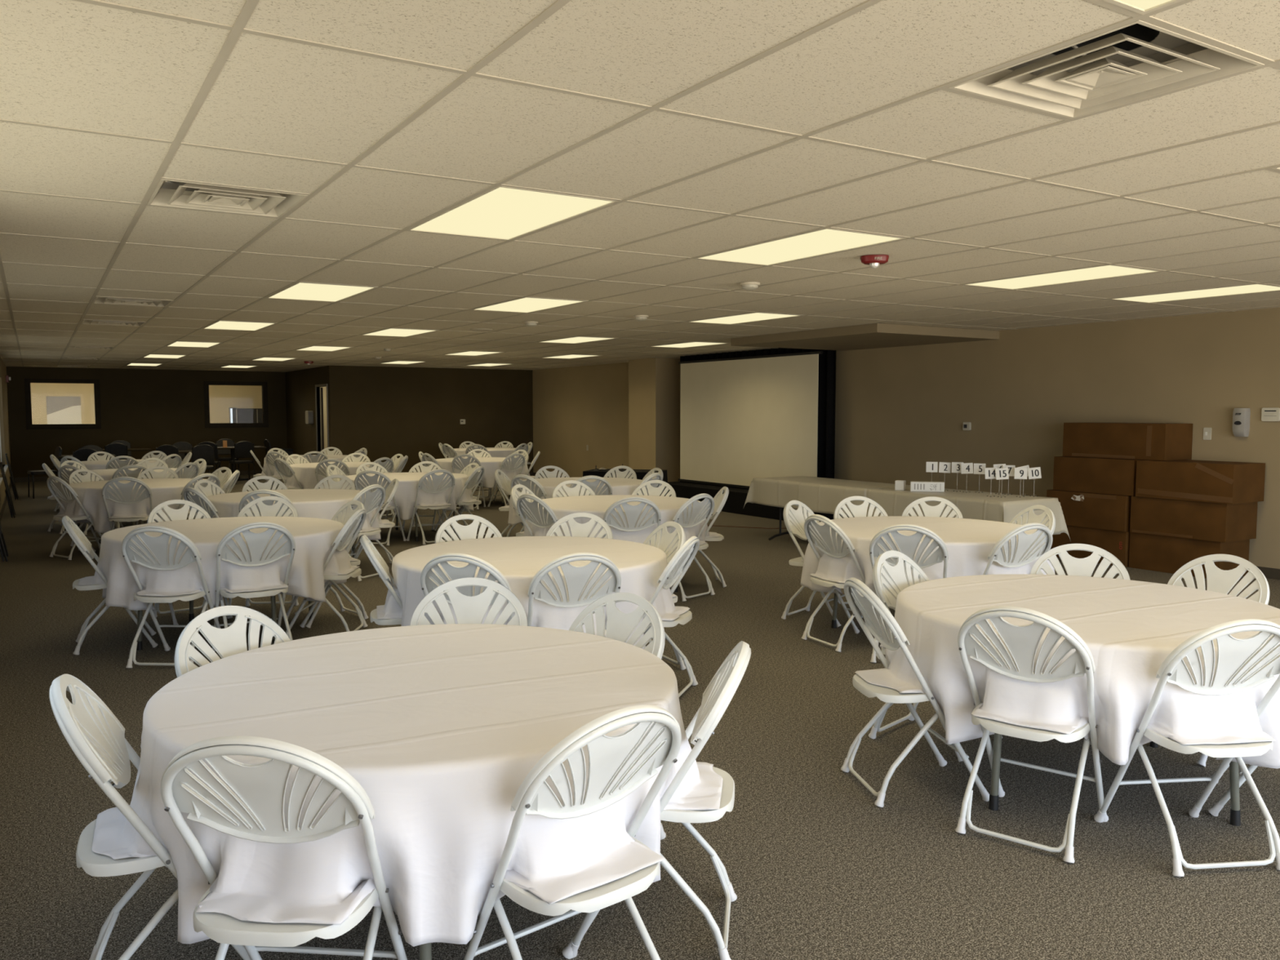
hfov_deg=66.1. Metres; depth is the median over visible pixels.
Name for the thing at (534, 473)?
baseboard
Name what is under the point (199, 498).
folding chair
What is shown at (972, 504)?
table cover
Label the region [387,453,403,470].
folding chair
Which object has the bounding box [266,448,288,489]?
folding chair
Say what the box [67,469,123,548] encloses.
folding chair
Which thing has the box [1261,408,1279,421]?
thermostat
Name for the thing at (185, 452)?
dining table
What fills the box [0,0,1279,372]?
ceiling
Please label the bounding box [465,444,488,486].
folding chair
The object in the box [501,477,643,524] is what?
tablecloth
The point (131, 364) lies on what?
diffuser
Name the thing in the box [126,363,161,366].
recessed light
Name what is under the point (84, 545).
folding chair
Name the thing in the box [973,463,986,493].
number sign
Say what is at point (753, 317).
recessed light
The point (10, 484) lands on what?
baseboard
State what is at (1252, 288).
recessed light
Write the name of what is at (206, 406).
window
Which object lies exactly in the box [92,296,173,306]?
ceiling vent
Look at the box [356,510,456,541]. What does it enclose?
round table
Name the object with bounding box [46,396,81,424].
notice board
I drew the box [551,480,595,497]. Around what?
folding chair
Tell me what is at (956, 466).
number sign
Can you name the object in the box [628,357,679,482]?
wall column
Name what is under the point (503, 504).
round table
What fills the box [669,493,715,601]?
folding chair
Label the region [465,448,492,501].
folding chair
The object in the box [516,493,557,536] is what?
folding chair
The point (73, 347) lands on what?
ceiling vent
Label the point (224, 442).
menu card
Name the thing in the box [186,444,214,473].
chair
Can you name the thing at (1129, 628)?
tablecloth
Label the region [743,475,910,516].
table cover
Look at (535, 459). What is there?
folding chair
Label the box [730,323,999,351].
ceiling soffit
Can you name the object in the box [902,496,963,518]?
folding chair
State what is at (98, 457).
folding chair
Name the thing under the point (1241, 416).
soap dispenser
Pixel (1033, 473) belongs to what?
number sign
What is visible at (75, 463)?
folding chair
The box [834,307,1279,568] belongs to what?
wall
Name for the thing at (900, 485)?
box
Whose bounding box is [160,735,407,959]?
folding chair
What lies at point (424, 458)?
folding chair
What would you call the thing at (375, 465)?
folding chair
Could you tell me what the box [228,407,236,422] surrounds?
window
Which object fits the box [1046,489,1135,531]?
cardboard box
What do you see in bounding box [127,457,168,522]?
folding chair
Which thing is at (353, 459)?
folding chair
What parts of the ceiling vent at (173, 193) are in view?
plate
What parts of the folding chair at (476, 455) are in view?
backrest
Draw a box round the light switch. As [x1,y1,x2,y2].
[1203,427,1211,439]
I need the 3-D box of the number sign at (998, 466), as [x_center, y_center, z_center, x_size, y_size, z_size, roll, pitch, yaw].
[3.560,-0.011,9.732,0.085,0.301,0.089,-2,5,-27]
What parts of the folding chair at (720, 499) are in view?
frame, seat, frame, backrest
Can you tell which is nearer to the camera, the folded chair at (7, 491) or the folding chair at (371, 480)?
the folding chair at (371, 480)
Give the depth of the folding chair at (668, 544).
6.04 m
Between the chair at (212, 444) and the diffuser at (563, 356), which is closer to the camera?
the diffuser at (563, 356)
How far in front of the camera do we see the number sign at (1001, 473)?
9.38 m
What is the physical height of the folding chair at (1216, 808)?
0.886 m
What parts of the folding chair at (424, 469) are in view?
backrest, frame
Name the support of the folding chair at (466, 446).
on the floor
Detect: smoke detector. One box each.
[524,321,537,326]
[633,315,648,320]
[739,281,759,290]
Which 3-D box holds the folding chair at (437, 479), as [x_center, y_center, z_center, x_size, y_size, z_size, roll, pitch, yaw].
[-2.492,0.300,11.738,0.475,0.886,0.531,-3,5,-37]
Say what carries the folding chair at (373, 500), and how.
on the floor
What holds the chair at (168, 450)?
on the floor
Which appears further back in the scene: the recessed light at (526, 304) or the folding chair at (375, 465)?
the folding chair at (375, 465)
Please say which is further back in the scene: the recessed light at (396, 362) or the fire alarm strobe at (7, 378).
the fire alarm strobe at (7, 378)
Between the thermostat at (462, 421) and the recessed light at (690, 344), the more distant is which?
the thermostat at (462, 421)
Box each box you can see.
[894,480,906,490]
[910,481,944,492]
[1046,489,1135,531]
[1051,524,1129,567]
[1053,456,1145,496]
[1062,422,1192,460]
[1128,532,1249,578]
[1129,496,1257,542]
[1135,459,1265,503]
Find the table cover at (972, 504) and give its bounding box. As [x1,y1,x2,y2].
[853,486,1070,538]
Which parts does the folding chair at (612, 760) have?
frame, seat, backrest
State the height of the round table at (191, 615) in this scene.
0.743 m
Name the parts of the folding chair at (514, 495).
seat, frame, backrest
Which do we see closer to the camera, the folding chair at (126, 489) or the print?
the print
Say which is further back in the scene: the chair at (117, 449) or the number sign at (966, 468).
the chair at (117, 449)
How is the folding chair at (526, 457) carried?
on the floor
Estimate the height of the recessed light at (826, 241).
0.032 m
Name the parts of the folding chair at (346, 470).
backrest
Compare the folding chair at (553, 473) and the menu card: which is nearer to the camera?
the folding chair at (553, 473)
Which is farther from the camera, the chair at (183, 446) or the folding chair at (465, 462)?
the chair at (183, 446)
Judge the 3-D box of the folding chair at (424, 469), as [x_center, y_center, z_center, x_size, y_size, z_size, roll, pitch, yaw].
[-2.892,0.205,13.074,0.475,0.886,0.531,0,4,3]
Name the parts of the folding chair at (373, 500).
frame, seat, frame, backrest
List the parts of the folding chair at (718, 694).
frame, seat, backrest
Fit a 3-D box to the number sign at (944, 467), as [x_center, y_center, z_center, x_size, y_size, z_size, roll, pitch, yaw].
[3.136,-0.036,10.116,0.082,0.296,0.090,-3,5,-32]
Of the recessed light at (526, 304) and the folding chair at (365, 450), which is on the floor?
the folding chair at (365, 450)
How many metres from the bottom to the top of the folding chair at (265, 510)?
0.886 m
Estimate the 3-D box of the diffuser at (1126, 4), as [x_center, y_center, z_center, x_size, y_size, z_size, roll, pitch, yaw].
[1.260,-1.066,1.677,0.566,0.006,1.176,-2,5,-32]
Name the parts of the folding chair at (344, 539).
seat, frame, backrest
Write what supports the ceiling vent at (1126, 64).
in the ceiling
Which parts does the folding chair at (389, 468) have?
backrest, frame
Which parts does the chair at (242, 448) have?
leg, seat, backrest, leg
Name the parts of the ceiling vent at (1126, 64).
plate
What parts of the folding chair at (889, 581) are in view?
seat, frame, backrest, frame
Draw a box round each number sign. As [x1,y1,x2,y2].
[925,462,937,475]
[938,462,951,491]
[951,462,963,491]
[960,462,973,492]
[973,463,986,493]
[984,467,997,497]
[993,463,1005,494]
[995,467,1008,497]
[1002,465,1015,494]
[1014,467,1027,497]
[1017,465,1029,496]
[1027,466,1041,497]
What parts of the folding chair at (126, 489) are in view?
backrest, seat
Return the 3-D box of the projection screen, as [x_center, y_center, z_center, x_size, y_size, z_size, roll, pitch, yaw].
[1.623,-0.901,15.478,0.040,2.055,3.600,-2,5,-32]
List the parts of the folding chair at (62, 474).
frame, backrest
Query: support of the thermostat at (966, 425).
attached to the wall at (902, 409)
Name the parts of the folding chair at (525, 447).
frame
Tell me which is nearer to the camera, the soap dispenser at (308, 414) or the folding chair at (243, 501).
the folding chair at (243, 501)
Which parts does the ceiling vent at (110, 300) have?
plate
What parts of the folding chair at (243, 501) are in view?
frame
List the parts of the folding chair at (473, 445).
frame, backrest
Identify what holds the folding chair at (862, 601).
on the floor
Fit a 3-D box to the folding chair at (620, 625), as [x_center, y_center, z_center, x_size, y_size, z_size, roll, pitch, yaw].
[-0.203,0.880,3.562,0.475,0.886,0.531,4,5,42]
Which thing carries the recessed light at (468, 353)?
in the ceiling
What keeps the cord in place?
on the floor
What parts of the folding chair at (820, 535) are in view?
frame, backrest, seat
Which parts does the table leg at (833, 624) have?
leg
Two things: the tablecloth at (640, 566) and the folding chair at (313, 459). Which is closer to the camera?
the tablecloth at (640, 566)
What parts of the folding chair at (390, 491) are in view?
frame, seat, backrest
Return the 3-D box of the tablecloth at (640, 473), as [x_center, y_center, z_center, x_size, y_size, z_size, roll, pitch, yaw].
[-0.198,0.204,13.454,1.081,0.668,0.645,1,4,14]
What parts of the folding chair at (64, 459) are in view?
frame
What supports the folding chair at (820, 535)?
on the floor
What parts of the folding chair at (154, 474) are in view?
backrest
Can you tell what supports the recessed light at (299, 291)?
in the ceiling
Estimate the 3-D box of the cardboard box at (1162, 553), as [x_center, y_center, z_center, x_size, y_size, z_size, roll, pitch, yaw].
[5.337,0.713,9.585,0.519,0.356,0.880,-2,5,-32]
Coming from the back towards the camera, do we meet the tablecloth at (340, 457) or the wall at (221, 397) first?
the wall at (221, 397)
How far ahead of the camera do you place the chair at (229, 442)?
22.64 m
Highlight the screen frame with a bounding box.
[680,347,835,488]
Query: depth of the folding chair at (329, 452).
18.39 m
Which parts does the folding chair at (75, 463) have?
backrest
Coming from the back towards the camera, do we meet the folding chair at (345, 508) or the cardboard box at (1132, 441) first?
the cardboard box at (1132, 441)
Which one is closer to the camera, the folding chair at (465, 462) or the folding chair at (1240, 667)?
the folding chair at (1240, 667)
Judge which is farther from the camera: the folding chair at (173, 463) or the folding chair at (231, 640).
the folding chair at (173, 463)
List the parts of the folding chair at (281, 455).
backrest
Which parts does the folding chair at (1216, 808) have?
frame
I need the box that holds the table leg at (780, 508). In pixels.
[768,506,789,540]
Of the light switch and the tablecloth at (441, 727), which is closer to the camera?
the tablecloth at (441, 727)
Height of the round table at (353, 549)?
0.743 m
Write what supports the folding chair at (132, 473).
on the floor
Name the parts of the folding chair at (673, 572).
frame, seat, frame, backrest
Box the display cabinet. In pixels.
[232,408,262,422]
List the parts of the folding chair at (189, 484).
backrest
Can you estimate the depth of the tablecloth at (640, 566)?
5.34 m
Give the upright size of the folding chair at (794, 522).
0.886 m
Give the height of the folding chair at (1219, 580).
0.886 m
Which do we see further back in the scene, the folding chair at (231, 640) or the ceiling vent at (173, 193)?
the ceiling vent at (173, 193)
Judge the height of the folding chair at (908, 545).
0.886 m
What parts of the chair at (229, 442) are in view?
backrest, seat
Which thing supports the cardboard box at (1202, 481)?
on the cardboard box at (1197, 520)
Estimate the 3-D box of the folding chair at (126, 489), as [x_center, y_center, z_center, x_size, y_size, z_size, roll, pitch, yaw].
[-5.417,0.390,10.464,0.475,0.886,0.531,-1,4,-16]
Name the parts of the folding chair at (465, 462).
backrest, frame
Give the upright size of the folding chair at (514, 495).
0.886 m
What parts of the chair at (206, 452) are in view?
seat, backrest, leg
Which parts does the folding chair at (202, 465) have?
backrest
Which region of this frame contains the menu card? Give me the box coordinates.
[222,440,227,447]
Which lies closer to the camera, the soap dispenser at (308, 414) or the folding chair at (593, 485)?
the folding chair at (593, 485)
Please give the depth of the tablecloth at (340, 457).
16.98 m
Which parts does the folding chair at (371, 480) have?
backrest, frame, seat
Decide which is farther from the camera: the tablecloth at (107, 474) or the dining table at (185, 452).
the dining table at (185, 452)
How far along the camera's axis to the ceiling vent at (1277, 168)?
3.83 m
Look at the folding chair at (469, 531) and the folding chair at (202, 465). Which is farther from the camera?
the folding chair at (202, 465)
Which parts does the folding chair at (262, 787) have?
backrest, seat, frame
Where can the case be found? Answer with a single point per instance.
(289, 451)
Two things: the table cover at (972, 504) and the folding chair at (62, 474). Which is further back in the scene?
the folding chair at (62, 474)
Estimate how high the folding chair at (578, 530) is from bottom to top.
0.886 m
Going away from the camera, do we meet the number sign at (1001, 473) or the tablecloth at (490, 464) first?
the number sign at (1001, 473)
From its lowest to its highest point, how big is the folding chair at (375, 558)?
0.886 m
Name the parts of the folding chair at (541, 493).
frame, backrest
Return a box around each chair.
[0,462,15,517]
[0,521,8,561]
[4,453,18,499]
[26,446,62,498]
[42,462,88,531]
[46,475,102,559]
[48,673,250,959]
[49,454,61,511]
[57,465,91,535]
[59,460,113,525]
[60,455,85,469]
[62,515,157,654]
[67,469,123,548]
[72,448,99,461]
[78,444,102,454]
[87,451,115,461]
[102,476,152,530]
[104,442,128,459]
[106,455,138,469]
[109,440,131,457]
[111,464,152,528]
[121,525,221,667]
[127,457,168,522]
[136,466,178,524]
[141,450,168,459]
[146,499,232,625]
[155,444,179,462]
[157,453,182,468]
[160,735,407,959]
[171,441,192,466]
[173,462,199,478]
[174,605,290,677]
[177,473,220,517]
[181,452,191,465]
[183,487,218,518]
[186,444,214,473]
[189,458,206,519]
[191,480,225,497]
[196,441,221,468]
[207,466,231,488]
[212,521,295,651]
[215,438,239,478]
[222,470,239,493]
[226,496,298,617]
[228,440,255,484]
[238,489,293,516]
[241,475,287,492]
[249,449,276,489]
[263,439,271,454]
[265,451,290,486]
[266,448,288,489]
[273,457,302,489]
[284,508,367,633]
[285,453,309,464]
[286,500,368,628]
[300,451,328,463]
[314,475,355,551]
[315,458,349,488]
[320,447,342,454]
[325,464,346,481]
[342,453,370,462]
[347,449,364,462]
[347,484,386,581]
[350,478,398,563]
[354,470,406,546]
[355,462,400,530]
[358,447,367,462]
[360,534,402,625]
[368,457,394,515]
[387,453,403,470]
[395,455,408,472]
[402,461,441,530]
[406,469,454,544]
[410,577,527,626]
[418,451,426,466]
[420,552,514,619]
[422,453,460,506]
[433,462,480,530]
[435,514,502,543]
[438,442,447,457]
[441,443,457,457]
[447,466,484,536]
[451,453,485,509]
[458,441,478,448]
[463,705,681,959]
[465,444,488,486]
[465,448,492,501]
[487,453,525,506]
[493,449,528,501]
[494,440,513,448]
[494,469,524,537]
[510,484,535,536]
[511,474,546,532]
[512,443,528,454]
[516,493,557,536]
[525,441,533,464]
[526,451,540,478]
[527,552,621,637]
[534,465,569,478]
[546,512,613,539]
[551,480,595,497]
[561,640,751,959]
[568,592,666,839]
[569,475,612,496]
[603,497,661,544]
[604,465,636,479]
[631,480,675,497]
[636,472,662,495]
[642,467,662,487]
[643,521,686,670]
[643,536,699,697]
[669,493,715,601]
[698,486,728,586]
[781,500,862,627]
[801,514,888,652]
[832,496,887,617]
[840,577,989,807]
[868,550,1002,761]
[869,524,948,662]
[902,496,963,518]
[955,605,1108,862]
[982,522,1053,574]
[1009,505,1055,534]
[1030,543,1130,580]
[1093,618,1279,876]
[1167,554,1269,766]
[1208,764,1257,816]
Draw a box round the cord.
[707,524,786,528]
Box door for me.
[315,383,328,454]
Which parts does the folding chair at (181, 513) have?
backrest, frame, frame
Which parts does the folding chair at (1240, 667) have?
seat, frame, backrest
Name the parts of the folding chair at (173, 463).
frame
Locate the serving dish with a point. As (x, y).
(602, 468)
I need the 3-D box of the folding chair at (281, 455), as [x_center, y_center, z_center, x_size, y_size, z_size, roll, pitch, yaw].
[-6.068,-0.057,16.761,0.475,0.886,0.531,1,4,18]
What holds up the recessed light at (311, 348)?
in the ceiling
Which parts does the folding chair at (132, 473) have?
backrest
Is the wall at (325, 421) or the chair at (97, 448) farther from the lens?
the wall at (325, 421)
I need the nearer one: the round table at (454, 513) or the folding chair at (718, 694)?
the folding chair at (718, 694)
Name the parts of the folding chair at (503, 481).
backrest, seat, frame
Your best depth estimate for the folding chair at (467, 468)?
12.91 m
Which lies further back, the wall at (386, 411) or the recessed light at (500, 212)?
the wall at (386, 411)
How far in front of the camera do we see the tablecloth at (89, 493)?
10.45 m
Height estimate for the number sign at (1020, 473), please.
0.279 m
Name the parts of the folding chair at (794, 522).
seat, frame, backrest, frame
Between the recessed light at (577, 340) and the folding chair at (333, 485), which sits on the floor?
the folding chair at (333, 485)
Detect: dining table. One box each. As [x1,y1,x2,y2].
[57,453,116,458]
[102,448,151,451]
[178,450,191,466]
[217,445,266,481]
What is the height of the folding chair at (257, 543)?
0.886 m
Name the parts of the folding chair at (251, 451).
backrest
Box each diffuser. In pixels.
[127,363,159,365]
[469,363,506,365]
[548,355,595,358]
[1119,0,1171,9]
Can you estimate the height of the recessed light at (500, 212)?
0.032 m
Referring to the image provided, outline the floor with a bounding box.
[0,474,1279,959]
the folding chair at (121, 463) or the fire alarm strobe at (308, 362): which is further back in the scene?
the fire alarm strobe at (308, 362)
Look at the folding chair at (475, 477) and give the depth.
12.09 m
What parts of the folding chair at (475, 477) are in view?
frame, seat, backrest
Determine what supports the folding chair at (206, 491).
on the floor
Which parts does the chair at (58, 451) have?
leg, leg, seat, backrest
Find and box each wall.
[0,356,10,511]
[6,366,287,477]
[30,382,262,424]
[284,365,328,454]
[320,386,327,454]
[327,365,533,472]
[532,362,628,477]
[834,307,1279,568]
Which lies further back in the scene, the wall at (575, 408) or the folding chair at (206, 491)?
the wall at (575, 408)
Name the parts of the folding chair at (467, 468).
backrest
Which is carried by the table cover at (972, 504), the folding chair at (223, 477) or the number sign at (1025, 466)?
the number sign at (1025, 466)
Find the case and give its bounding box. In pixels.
[272,448,293,455]
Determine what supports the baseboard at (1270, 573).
attached to the wall at (902, 409)
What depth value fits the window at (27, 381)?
21.84 m
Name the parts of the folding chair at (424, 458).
frame, backrest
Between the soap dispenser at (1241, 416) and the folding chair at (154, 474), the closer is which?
the soap dispenser at (1241, 416)
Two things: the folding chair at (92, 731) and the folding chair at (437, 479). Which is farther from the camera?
the folding chair at (437, 479)
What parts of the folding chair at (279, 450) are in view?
backrest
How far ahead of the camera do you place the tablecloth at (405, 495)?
11.70 m
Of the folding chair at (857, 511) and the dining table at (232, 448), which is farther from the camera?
the dining table at (232, 448)
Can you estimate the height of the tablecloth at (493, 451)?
0.490 m
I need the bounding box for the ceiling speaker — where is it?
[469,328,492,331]
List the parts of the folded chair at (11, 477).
seat, frame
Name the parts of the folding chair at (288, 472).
backrest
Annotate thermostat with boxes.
[460,419,465,424]
[962,422,971,430]
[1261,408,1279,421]
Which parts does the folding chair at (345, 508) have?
frame, backrest, seat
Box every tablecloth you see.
[50,467,183,497]
[53,478,221,533]
[78,516,359,610]
[80,459,168,470]
[91,623,723,946]
[201,488,392,540]
[256,454,351,484]
[284,462,395,488]
[340,472,478,519]
[376,536,689,648]
[431,457,534,488]
[448,447,530,462]
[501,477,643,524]
[517,494,719,545]
[582,468,667,496]
[800,515,1054,594]
[854,573,1279,768]
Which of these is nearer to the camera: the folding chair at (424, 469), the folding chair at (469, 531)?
the folding chair at (469, 531)
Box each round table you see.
[136,595,313,650]
[351,543,355,557]
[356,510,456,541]
[419,942,431,959]
[501,491,510,506]
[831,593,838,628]
[988,733,1240,826]
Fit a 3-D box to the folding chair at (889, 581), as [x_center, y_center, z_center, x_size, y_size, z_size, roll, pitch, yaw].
[1.396,0.800,4.687,0.531,0.886,0.475,4,6,43]
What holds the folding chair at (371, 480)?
on the floor
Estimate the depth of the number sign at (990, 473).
9.45 m
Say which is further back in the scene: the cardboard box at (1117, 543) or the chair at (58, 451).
the chair at (58, 451)
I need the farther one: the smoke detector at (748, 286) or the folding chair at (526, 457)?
the folding chair at (526, 457)
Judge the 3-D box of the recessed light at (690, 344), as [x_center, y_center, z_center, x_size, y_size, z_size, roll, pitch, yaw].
[0.699,-1.964,14.188,0.586,0.032,1.196,-2,5,-32]
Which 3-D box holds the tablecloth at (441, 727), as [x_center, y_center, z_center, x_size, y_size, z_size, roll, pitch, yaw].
[-0.668,0.849,3.029,1.792,0.480,1.830,-2,5,-32]
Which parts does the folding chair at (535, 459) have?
backrest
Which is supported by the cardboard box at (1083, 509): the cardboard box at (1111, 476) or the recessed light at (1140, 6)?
the cardboard box at (1111, 476)
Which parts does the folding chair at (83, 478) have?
backrest, frame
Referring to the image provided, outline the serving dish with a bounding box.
[598,467,606,471]
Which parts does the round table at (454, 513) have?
leg, leg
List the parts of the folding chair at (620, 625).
backrest, frame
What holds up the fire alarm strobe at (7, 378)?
attached to the wall at (4, 418)
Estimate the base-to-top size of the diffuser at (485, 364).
0.006 m
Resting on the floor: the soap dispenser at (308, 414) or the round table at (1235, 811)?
the round table at (1235, 811)
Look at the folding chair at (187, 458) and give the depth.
16.25 m
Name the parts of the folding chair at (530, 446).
backrest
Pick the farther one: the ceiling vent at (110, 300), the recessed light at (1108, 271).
the ceiling vent at (110, 300)
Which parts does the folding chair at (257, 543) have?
seat, backrest, frame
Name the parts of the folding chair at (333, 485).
backrest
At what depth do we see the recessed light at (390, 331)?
11.97 m
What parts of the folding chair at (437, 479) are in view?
seat, frame, backrest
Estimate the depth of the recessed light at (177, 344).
14.16 m
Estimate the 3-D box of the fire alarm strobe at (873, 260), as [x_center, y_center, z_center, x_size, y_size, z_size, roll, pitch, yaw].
[1.436,-1.333,6.017,0.170,0.071,0.124,1,4,12]
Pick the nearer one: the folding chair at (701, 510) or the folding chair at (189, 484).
the folding chair at (701, 510)
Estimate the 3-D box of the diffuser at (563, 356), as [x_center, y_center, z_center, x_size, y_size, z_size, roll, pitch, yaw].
[-1.219,-2.175,17.297,0.566,0.006,1.176,-2,5,-32]
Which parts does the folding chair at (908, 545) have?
frame, frame, backrest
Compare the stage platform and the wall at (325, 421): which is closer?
the stage platform
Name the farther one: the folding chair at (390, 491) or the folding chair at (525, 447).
the folding chair at (525, 447)
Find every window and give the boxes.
[0,429,8,473]
[24,378,101,429]
[203,381,268,427]
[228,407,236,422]
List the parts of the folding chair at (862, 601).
backrest, seat, frame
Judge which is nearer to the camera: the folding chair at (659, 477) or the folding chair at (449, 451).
the folding chair at (659, 477)
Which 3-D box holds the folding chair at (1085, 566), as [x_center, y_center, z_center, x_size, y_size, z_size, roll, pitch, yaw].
[2.180,0.786,4.888,0.475,0.886,0.531,2,4,22]
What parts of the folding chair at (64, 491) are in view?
backrest, seat, frame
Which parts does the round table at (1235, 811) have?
leg, leg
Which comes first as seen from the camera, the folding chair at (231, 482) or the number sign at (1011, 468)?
the number sign at (1011, 468)
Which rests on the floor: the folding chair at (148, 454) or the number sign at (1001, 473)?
the folding chair at (148, 454)
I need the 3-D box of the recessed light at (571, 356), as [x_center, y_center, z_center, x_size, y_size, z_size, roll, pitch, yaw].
[-1.219,-2.184,17.296,0.586,0.032,1.196,-2,5,-32]
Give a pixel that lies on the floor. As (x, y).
(816, 869)
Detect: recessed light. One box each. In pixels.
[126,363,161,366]
[142,354,186,358]
[166,341,221,347]
[202,320,275,330]
[222,365,257,368]
[253,357,295,360]
[266,282,377,302]
[296,346,353,351]
[360,328,436,337]
[383,360,425,364]
[407,186,618,240]
[444,351,502,355]
[467,363,509,366]
[471,297,586,312]
[540,336,617,343]
[544,354,599,358]
[649,342,728,347]
[687,312,803,324]
[694,227,906,266]
[963,264,1162,289]
[1102,0,1183,14]
[1108,283,1279,302]
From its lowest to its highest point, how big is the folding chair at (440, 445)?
0.886 m
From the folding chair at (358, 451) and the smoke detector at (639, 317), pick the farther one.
the folding chair at (358, 451)
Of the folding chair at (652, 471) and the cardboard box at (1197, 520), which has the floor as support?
the folding chair at (652, 471)
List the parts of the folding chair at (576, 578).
backrest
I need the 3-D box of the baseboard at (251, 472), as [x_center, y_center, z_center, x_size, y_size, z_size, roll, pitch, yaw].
[-11.236,-0.105,22.953,5.800,0.100,0.012,-2,5,-32]
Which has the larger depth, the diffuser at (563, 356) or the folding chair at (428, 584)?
the diffuser at (563, 356)
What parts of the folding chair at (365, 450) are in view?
backrest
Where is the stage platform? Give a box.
[667,481,848,522]
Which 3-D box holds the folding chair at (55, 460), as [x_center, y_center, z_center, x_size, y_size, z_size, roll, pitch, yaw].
[-8.966,0.034,15.487,0.531,0.886,0.475,-2,4,-24]
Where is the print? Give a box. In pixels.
[914,483,941,490]
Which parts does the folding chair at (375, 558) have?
backrest, seat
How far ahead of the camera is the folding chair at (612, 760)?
2.34 m
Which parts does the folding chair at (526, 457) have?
backrest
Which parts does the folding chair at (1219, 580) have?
backrest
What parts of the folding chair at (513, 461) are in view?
frame, backrest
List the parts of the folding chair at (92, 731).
backrest, seat, frame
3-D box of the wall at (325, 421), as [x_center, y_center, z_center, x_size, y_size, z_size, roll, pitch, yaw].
[-6.524,-1.364,22.954,2.200,2.610,3.400,-2,5,-32]
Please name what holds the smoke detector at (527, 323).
attached to the ceiling
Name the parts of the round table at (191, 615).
leg, leg, leg, leg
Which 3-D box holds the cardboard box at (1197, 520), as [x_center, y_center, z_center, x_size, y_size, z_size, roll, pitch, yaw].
[5.341,0.357,9.515,0.547,0.356,0.920,-2,5,-32]
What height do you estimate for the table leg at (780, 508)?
0.736 m
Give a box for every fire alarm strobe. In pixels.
[5,375,11,382]
[303,360,313,364]
[860,254,888,267]
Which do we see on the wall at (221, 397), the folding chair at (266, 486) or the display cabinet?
the display cabinet
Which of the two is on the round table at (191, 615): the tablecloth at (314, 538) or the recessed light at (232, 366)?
the tablecloth at (314, 538)
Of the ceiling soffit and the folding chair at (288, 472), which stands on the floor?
the folding chair at (288, 472)
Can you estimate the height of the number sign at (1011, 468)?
0.289 m
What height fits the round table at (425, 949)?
0.743 m
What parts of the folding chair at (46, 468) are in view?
backrest, seat, frame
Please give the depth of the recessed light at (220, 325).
11.04 m
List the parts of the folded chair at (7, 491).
seat, frame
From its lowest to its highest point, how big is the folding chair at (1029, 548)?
0.886 m
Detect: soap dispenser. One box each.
[305,410,313,424]
[1232,408,1250,436]
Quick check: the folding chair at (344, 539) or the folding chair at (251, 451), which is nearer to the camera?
the folding chair at (344, 539)
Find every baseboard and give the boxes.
[0,481,11,521]
[13,470,262,482]
[533,472,572,478]
[1050,547,1279,579]
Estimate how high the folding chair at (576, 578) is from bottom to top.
0.886 m
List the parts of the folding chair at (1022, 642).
frame, backrest, seat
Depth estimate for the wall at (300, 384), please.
22.88 m
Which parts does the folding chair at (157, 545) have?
backrest, frame, seat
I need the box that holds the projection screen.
[678,351,822,488]
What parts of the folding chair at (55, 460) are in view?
backrest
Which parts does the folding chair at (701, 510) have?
seat, frame, backrest, frame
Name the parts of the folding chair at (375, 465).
backrest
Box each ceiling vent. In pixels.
[57,364,89,367]
[67,346,113,349]
[80,320,145,326]
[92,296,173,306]
[146,178,308,217]
[947,19,1264,119]
[1271,166,1279,170]
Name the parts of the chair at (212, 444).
backrest, seat, leg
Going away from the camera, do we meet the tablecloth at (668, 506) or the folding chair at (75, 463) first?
the tablecloth at (668, 506)
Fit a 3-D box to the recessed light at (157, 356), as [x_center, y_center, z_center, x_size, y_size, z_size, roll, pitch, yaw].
[-8.330,-2.178,17.214,0.586,0.032,1.196,-2,5,-32]
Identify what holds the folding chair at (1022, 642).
on the floor
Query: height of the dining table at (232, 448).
0.750 m
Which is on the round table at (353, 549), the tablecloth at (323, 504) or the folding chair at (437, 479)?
the tablecloth at (323, 504)
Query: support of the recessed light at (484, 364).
in the ceiling
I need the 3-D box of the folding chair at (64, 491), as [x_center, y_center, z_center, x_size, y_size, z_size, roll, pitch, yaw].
[-6.027,0.384,10.559,0.475,0.886,0.531,3,5,33]
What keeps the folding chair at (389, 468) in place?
on the floor
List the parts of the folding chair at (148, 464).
backrest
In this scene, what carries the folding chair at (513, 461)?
on the floor
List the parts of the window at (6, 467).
sill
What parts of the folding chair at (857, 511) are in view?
backrest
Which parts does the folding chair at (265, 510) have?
frame, backrest, frame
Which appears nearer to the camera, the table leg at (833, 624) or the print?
the table leg at (833, 624)
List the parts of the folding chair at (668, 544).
frame, backrest, seat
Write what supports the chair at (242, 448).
on the floor
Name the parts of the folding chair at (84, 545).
backrest, seat, frame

